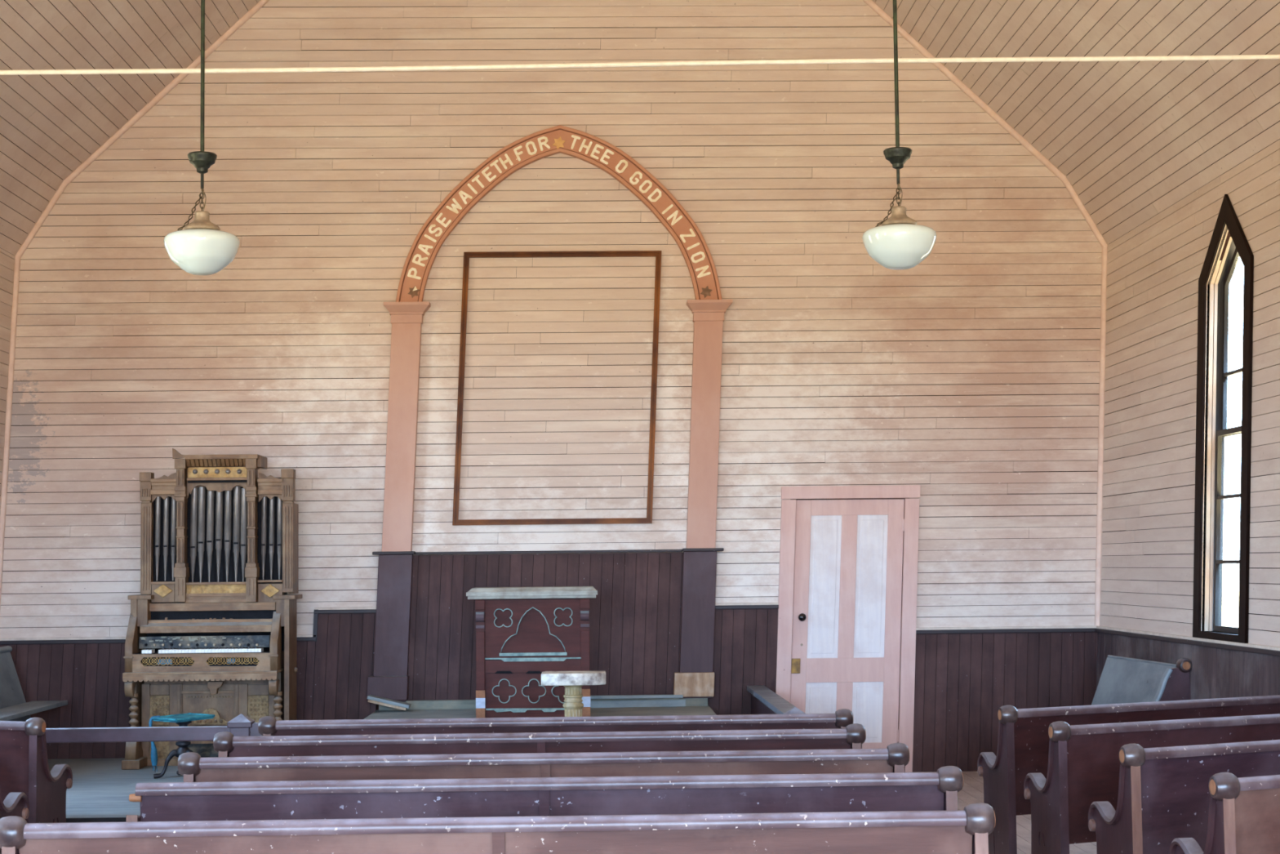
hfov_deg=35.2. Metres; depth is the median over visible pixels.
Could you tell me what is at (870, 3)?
trim
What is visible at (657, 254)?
frame
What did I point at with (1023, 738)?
pew
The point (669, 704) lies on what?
raised step
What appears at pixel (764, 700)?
altar rail
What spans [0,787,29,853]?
pew
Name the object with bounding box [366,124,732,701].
arch surround
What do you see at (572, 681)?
pedestal stand
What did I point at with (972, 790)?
floor
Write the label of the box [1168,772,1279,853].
pew
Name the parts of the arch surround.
cap moulding, moulding, moulding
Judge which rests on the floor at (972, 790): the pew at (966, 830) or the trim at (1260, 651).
the pew at (966, 830)
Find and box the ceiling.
[0,0,1279,255]
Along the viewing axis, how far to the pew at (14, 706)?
14.27 m
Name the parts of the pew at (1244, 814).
panel, knob, knob, rail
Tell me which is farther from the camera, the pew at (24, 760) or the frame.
the frame
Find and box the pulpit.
[466,586,597,717]
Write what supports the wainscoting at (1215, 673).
attached to the wall at (1153, 269)
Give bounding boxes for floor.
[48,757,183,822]
[912,770,1097,853]
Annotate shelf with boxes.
[122,667,284,675]
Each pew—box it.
[0,645,67,720]
[0,716,72,822]
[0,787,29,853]
[0,802,995,853]
[125,765,963,822]
[177,742,909,782]
[213,723,866,756]
[257,708,853,735]
[977,694,1279,853]
[1023,713,1279,853]
[1088,739,1279,853]
[1091,654,1191,704]
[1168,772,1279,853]
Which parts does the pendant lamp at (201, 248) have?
lamp shade, stem, rod, chain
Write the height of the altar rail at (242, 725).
0.555 m
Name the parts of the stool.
leg, seat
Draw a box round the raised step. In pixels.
[364,693,715,719]
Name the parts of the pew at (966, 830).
knob, rail, panel, knob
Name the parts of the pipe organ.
post, panel, panel, carved panel, moulding, diamond panel, cornice, post, rail, knee panel, music rail, moulding, knee swell lever, cove moulding, moulding, gilt panel, moulding, moulding, gilt panel, cornice, post, carved panel, panel, crown, cornice, moulding, diamond panel, post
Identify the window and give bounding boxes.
[1192,194,1253,643]
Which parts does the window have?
sash, sash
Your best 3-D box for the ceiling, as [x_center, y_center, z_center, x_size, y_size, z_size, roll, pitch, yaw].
[-0.348,-3.992,6.311,8.314,4.156,18.260,-1,-4,-2]
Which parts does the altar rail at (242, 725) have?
rail, post, rail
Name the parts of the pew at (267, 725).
knob, rail, knob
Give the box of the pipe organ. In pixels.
[121,448,302,768]
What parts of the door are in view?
knob, panel, panel, panel, panel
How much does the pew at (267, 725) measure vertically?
0.853 m
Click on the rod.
(237, 70)
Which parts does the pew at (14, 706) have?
rail, seat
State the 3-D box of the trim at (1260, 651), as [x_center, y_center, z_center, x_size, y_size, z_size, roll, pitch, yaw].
[-0.431,0.838,5.997,8.221,0.235,18.100,-1,-4,-2]
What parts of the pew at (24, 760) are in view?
rail, knob, knob, panel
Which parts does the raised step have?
skirting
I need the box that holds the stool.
[148,712,215,777]
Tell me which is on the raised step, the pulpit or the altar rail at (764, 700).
the pulpit
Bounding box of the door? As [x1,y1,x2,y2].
[775,484,920,772]
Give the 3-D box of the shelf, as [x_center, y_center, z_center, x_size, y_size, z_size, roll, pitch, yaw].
[-3.065,1.723,14.215,1.067,0.014,0.410,-1,-4,-2]
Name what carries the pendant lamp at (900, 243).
hanging from the ceiling
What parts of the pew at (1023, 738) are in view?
panel, knob, knob, rail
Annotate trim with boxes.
[0,257,20,607]
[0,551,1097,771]
[0,604,1279,656]
[14,0,1108,259]
[1094,247,1107,625]
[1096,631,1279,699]
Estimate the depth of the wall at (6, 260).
14.91 m
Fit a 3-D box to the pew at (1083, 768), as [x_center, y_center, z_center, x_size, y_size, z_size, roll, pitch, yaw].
[2.635,1.747,9.389,2.037,0.858,0.449,1,-4,-26]
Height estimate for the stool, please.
0.413 m
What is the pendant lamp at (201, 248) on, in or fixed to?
hanging from the ceiling
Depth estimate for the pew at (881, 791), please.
6.90 m
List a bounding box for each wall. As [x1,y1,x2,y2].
[0,0,1102,728]
[0,248,15,514]
[1099,139,1279,646]
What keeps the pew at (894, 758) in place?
on the floor at (972, 790)
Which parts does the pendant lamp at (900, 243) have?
rod, stem, chain, lamp shade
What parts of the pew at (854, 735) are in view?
knob, rail, knob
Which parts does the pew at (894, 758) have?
knob, rail, knob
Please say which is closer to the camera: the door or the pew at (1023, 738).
the pew at (1023, 738)
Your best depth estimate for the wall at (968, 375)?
15.19 m
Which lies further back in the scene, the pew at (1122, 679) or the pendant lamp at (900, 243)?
the pew at (1122, 679)
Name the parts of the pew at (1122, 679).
rail, panel, knob, knob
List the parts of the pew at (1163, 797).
panel, knob, knob, rail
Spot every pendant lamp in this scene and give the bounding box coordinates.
[164,0,239,275]
[862,0,936,270]
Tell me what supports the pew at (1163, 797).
on the floor at (972, 790)
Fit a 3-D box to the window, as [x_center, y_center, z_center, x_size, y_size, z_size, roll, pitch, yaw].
[3.618,-0.067,12.307,0.268,2.735,1.020,-1,-4,-2]
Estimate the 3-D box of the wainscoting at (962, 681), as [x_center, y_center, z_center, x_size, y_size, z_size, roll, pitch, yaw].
[-0.689,1.769,15.005,8.268,1.650,0.033,-1,-4,-2]
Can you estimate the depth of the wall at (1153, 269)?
13.39 m
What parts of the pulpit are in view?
corner post, panel, board, panel, corner post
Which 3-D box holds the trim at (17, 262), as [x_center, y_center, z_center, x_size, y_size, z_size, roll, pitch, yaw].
[-4.713,0.147,14.997,0.180,2.850,0.048,-1,-4,-2]
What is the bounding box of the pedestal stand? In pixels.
[541,671,605,716]
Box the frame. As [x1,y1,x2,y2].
[452,250,661,524]
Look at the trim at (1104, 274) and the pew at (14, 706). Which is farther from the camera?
the trim at (1104, 274)
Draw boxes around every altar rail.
[44,713,262,742]
[746,684,804,714]
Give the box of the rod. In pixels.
[0,54,1279,75]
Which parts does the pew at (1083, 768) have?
panel, knob, knob, rail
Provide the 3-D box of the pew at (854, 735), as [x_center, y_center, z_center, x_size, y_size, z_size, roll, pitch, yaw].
[-0.436,1.760,9.039,2.860,0.850,0.488,-1,-4,-2]
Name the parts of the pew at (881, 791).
rail, panel, knob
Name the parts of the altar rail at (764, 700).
panel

